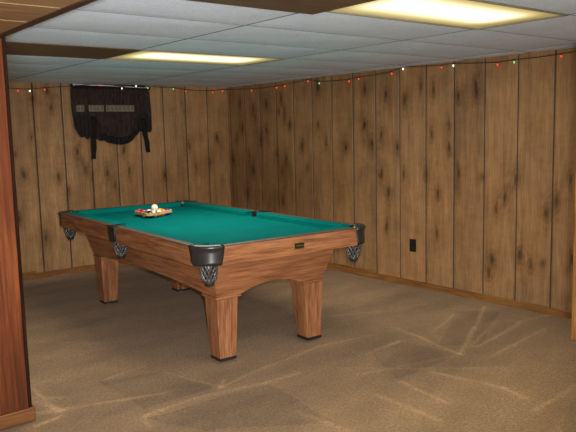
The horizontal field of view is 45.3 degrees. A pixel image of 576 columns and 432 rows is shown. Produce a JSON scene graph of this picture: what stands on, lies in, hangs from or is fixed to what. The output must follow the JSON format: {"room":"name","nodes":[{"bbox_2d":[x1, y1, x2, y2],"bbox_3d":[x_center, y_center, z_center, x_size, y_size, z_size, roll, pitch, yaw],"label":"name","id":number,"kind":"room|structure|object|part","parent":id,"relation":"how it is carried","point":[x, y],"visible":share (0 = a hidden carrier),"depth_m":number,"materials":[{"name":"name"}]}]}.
{"room":"basement pool room","nodes":[
{"label":"basement pool room","id":0,"kind":"room"},
{"bbox_2d":[0,0,80,33],"bbox_3d":[-1.155,-0.523,0.395,3.250,0.040,5.200,-7,9,-38],"label":"ceiling","id":1,"kind":"structure","parent":0,"point":[13,12],"depth_m":2.60,"materials":[{"name":"brown wood"}]},
{"bbox_2d":[0,2,59,21],"bbox_3d":[-1.067,-0.491,0.282,3.240,0.002,4.816,-7,9,-38],"label":"trim","id":2,"kind":"structure","parent":1,"relation":"attached to","point":[0,2],"depth_m":2.53,"materials":[{"name":"beige wood"}]},
{"bbox_2d":[0,0,96,38],"bbox_3d":[0.122,-0.700,1.412,0.037,0.097,5.200,-7,9,-38],"label":"trim","id":3,"kind":"structure","parent":1,"relation":"attached to","point":[81,3],"depth_m":2.73,"materials":[{"name":"brown wood"}]},
{"bbox_2d":[9,82,230,272],"bbox_3d":[-2.160,-0.402,7.348,3.700,1.995,0.009,-7,9,-38],"label":"wall","id":4,"kind":"structure","parent":0,"point":[188,158],"depth_m":7.43,"materials":[{"name":"brown wood"}]},
{"bbox_2d":[22,261,130,280],"bbox_3d":[-2.130,0.548,7.453,3.678,0.082,0.012,-7,9,-38],"label":"baseboard","id":5,"kind":"structure","parent":4,"relation":"attached to","point":[26,275],"depth_m":7.24,"materials":[{"name":"brown wood"}]},
{"bbox_2d":[70,84,151,158],"bbox_3d":[-1.886,-1.020,7.452,0.929,0.782,0.112,-7,9,-38],"label":"wall hanging","id":6,"kind":"object","parent":4,"relation":"attached to","point":[111,114],"visible":1,"depth_m":7.42,"materials":[{"name":"black fabric"}]},
{"bbox_3d":[-1.893,-1.390,7.388,0.842,0.031,0.013,-7,9,-38],"label":"curtain rod","id":7,"kind":"part","parent":6,"relation":"part of","materials":[{"name":"metal"}]},
{"bbox_2d":[0,264,575,431],"bbox_3d":[-0.715,1.082,3.124,7.020,0.006,8.620,-7,9,-38],"label":"floor","id":8,"kind":"structure","parent":0,"point":[388,356],"depth_m":4.31,"materials":[{"name":"brown carpet"}]},
{"bbox_2d":[58,200,365,361],"bbox_3d":[-0.713,0.407,5.325,1.318,0.803,2.622,-6,9,-35],"label":"pool table","id":9,"kind":"object","parent":8,"relation":"on","point":[221,252],"visible":1,"depth_m":4.62,"materials":[{"name":"brown wood"}]},
{"bbox_3d":[-1.548,0.073,5.459,0.150,0.113,1.086,-6,9,-35],"label":"rail","id":10,"kind":"part","parent":9,"relation":"part of","materials":[{"name":"brown wood"}]},
{"bbox_2d":[67,212,125,225],"bbox_3d":[-1.530,0.028,5.467,0.096,0.035,1.086,-6,9,-35],"label":"cushion","id":11,"kind":"object","parent":9,"relation":"on","point":[103,220],"depth_m":5.37,"materials":[{"name":"green fabric"}]},
{"bbox_3d":[-1.549,0.533,5.928,0.156,0.384,0.156,-6,9,-35],"label":"leg","id":12,"kind":"part","parent":9,"relation":"part of","materials":[{"name":"brown wood"}]},
{"bbox_2d":[74,202,180,214],"bbox_3d":[-1.426,-0.070,6.246,1.026,0.035,0.096,-6,9,-35],"label":"cushion","id":13,"kind":"object","parent":9,"relation":"on","point":[169,204],"depth_m":6.18,"materials":[{"name":"green fabric"}]},
{"bbox_2d":[134,209,171,215],"bbox_3d":[-1.110,-0.034,5.773,0.289,0.024,0.313,-6,9,-35],"label":"ball rack","id":14,"kind":"object","parent":9,"relation":"on","point":[170,210],"visible":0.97,"depth_m":5.68,"materials":[{"name":"brown wood"}]},
{"bbox_3d":[-0.826,0.176,4.468,0.150,0.113,1.126,-6,9,-35],"label":"rail","id":15,"kind":"part","parent":9,"relation":"part of","materials":[{"name":"brown wood"}]},
{"bbox_2d":[123,225,209,244],"bbox_3d":[-0.808,0.131,4.476,0.096,0.035,1.126,-6,9,-35],"label":"cushion","id":16,"kind":"object","parent":9,"relation":"on","point":[132,227],"depth_m":4.38,"materials":[{"name":"green fabric"}]},
{"bbox_3d":[-1.000,0.472,6.321,0.156,0.384,0.156,-6,9,-35],"label":"leg","id":17,"kind":"part","parent":9,"relation":"part of","materials":[{"name":"brown wood"}]},
{"bbox_2d":[183,202,252,215],"bbox_3d":[-0.634,-0.069,6.080,0.096,0.035,1.134,-6,9,-35],"label":"cushion","id":18,"kind":"object","parent":9,"relation":"on","point":[194,205],"depth_m":5.98,"materials":[{"name":"green fabric"}]},
{"bbox_3d":[-0.417,0.696,4.373,0.156,0.384,0.156,-6,9,-35],"label":"leg","id":19,"kind":"part","parent":9,"relation":"part of","materials":[{"name":"brown wood"}]},
{"bbox_2d":[214,226,349,244],"bbox_3d":[-0.018,0.131,4.313,1.026,0.035,0.096,-6,9,-35],"label":"cushion","id":20,"kind":"object","parent":9,"relation":"on","point":[339,227],"depth_m":4.27,"materials":[{"name":"green fabric"}]},
{"bbox_3d":[-0.004,0.177,4.300,1.026,0.113,0.150,-6,9,-35],"label":"rail","id":21,"kind":"part","parent":9,"relation":"part of","materials":[{"name":"brown wood"}]},
{"bbox_3d":[0.070,0.183,4.256,0.068,0.032,0.002,-6,9,-36],"label":"plate","id":22,"kind":"part","parent":9,"relation":"part of","materials":[{"name":"metal"}]},
{"bbox_2d":[256,212,350,227],"bbox_3d":[0.088,0.034,5.089,0.096,0.035,1.078,-6,9,-35],"label":"cushion","id":23,"kind":"object","parent":9,"relation":"on","point":[296,220],"depth_m":5.06,"materials":[{"name":"green fabric"}]},
{"bbox_3d":[0.132,0.634,4.766,0.156,0.384,0.156,-6,9,-35],"label":"leg","id":24,"kind":"part","parent":9,"relation":"part of","materials":[{"name":"brown wood"}]},
{"label":"ball","id":25,"kind":"object","parent":9,"relation":"on","visible":0},
{"bbox_2d":[151,204,157,210],"bbox_3d":[-1.102,-0.069,5.700,0.057,0.057,0.057,-7,9,-38],"label":"cue ball","id":26,"kind":"object","parent":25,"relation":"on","point":[154,206],"visible":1,"depth_m":5.68,"materials":[{"name":"white plastic"}]},
{"bbox_2d":[4,0,575,87],"bbox_3d":[0.509,-1.040,3.900,3.750,0.009,8.620,-7,9,-38],"label":"ceiling","id":27,"kind":"structure","parent":0,"point":[560,28],"depth_m":4.20,"materials":[{"name":"tile"}]},
{"bbox_2d":[6,41,139,58],"bbox_3d":[-1.559,-1.048,4.360,1.085,0.007,0.600,-7,9,-38],"label":"ceiling panel","id":28,"kind":"object","parent":27,"relation":"attached to","point":[12,48],"visible":0.93,"depth_m":4.41,"materials":[{"name":"brown wood"}]},
{"bbox_2d":[106,50,286,65],"bbox_3d":[-0.663,-1.204,5.067,1.217,0.104,0.585,-7,9,-38],"label":"ceiling light","id":29,"kind":"object","parent":27,"relation":"attached to","point":[142,55],"visible":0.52,"depth_m":5.07,"materials":[{"name":"beige plastic"}]},
{"bbox_2d":[189,0,375,14],"bbox_3d":[-0.131,-0.860,2.599,1.085,0.024,0.570,-7,9,-38],"label":"ceiling panel","id":30,"kind":"object","parent":27,"relation":"attached to","point":[311,7],"visible":1,"depth_m":2.89,"materials":[{"name":"brown wood"}]},
{"bbox_2d":[8,0,575,86],"bbox_3d":[0.507,-1.047,3.885,3.730,0.010,8.600,-7,9,-38],"label":"trim","id":31,"kind":"structure","parent":27,"relation":"attached to","point":[483,0],"depth_m":4.60,"materials":[{"name":"white metal"}]},
{"bbox_2d":[327,0,568,29],"bbox_3d":[0.765,-1.024,3.305,1.217,0.104,0.555,-7,9,-38],"label":"ceiling light","id":32,"kind":"object","parent":27,"relation":"attached to","point":[465,14],"visible":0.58,"depth_m":3.33,"materials":[{"name":"beige plastic"}]},
{"bbox_2d":[227,47,575,311],"bbox_3d":[1.986,-0.237,5.167,0.009,1.995,8.600,-7,9,-38],"label":"wall","id":33,"kind":"structure","parent":0,"point":[475,164],"depth_m":6.02,"materials":[{"name":"brown wood"}]},
{"bbox_2d":[264,79,323,88],"bbox_3d":[0.023,-1.327,6.690,0.512,0.100,1.099,-7,9,-38],"label":"string lights","id":34,"kind":"object","parent":33,"relation":"attached to","point":[315,80],"depth_m":7.31,"materials":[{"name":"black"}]},
{"bbox_2d":[344,66,425,81],"bbox_3d":[0.744,-1.232,5.765,0.668,0.100,1.361,-7,9,-38],"label":"string lights","id":35,"kind":"object","parent":33,"relation":"attached to","point":[406,66],"depth_m":6.26,"materials":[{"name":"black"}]},
{"bbox_2d":[410,239,415,251],"bbox_3d":[1.137,0.268,6.292,0.010,0.116,0.074,-7,9,-38],"label":"wall outlet","id":36,"kind":"object","parent":33,"relation":"attached to","point":[412,241],"visible":1,"depth_m":6.28,"materials":[{"name":"black plastic"}]},
{"bbox_2d":[326,262,571,318],"bbox_3d":[0.791,0.564,6.763,0.014,0.075,4.715,-7,9,-38],"label":"baseboard","id":37,"kind":"structure","parent":33,"relation":"attached to","point":[492,299],"depth_m":5.96,"materials":[{"name":"brown wood"}]},
{"bbox_2d":[431,63,477,68],"bbox_3d":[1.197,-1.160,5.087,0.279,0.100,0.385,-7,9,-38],"label":"string lights","id":38,"kind":"object","parent":33,"relation":"attached to","point":[450,63],"depth_m":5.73,"materials":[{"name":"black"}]},
{"bbox_2d":[483,51,575,65],"bbox_3d":[1.686,-1.131,4.751,0.369,0.100,0.815,-7,9,-38],"label":"string lights","id":39,"kind":"object","parent":33,"relation":"attached to","point":[574,51],"depth_m":5.21,"materials":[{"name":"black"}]},
{"bbox_2d":[571,169,575,340],"bbox_3d":[2.079,-0.163,4.656,0.485,1.963,0.040,-7,9,-38],"label":"trim","id":40,"kind":"structure","parent":33,"relation":"attached to","point":[573,323],"depth_m":4.58,"materials":[{"name":"brown wood"}]},
{"bbox_3d":[-2.839,0.220,2.425,3.010,1.985,0.060,-7,9,-38],"label":"wall","id":41,"kind":"structure","parent":0,"visible":0},
{"bbox_2d":[0,38,27,414],"bbox_3d":[-1.732,0.099,3.178,0.890,1.840,0.145,-7,9,-38],"label":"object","id":42,"kind":"structure","parent":41,"relation":"attached to","point":[13,381],"depth_m":3.40,"materials":[{"name":"brown wood"}]},
{"bbox_2d":[0,405,35,429],"bbox_3d":[-1.699,1.045,3.303,0.918,0.076,0.182,-7,9,-38],"label":"baseboard","id":43,"kind":"structure","parent":41,"relation":"attached to","point":[26,415],"depth_m":3.46,"materials":[{"name":"brown wood"}]},
{"bbox_3d":[-2.640,-0.074,4.791,0.295,1.985,3.500,-7,9,-38],"label":"wall","id":44,"kind":"structure","parent":0,"visible":0},
{"bbox_2d":[2,37,31,406],"bbox_3d":[-1.398,0.053,3.481,0.016,1.840,0.208,-7,9,-38],"label":"trim","id":45,"kind":"structure","parent":44,"relation":"attached to","point":[3,38],"depth_m":3.39,"materials":[{"name":"brown wood"}]}
]}

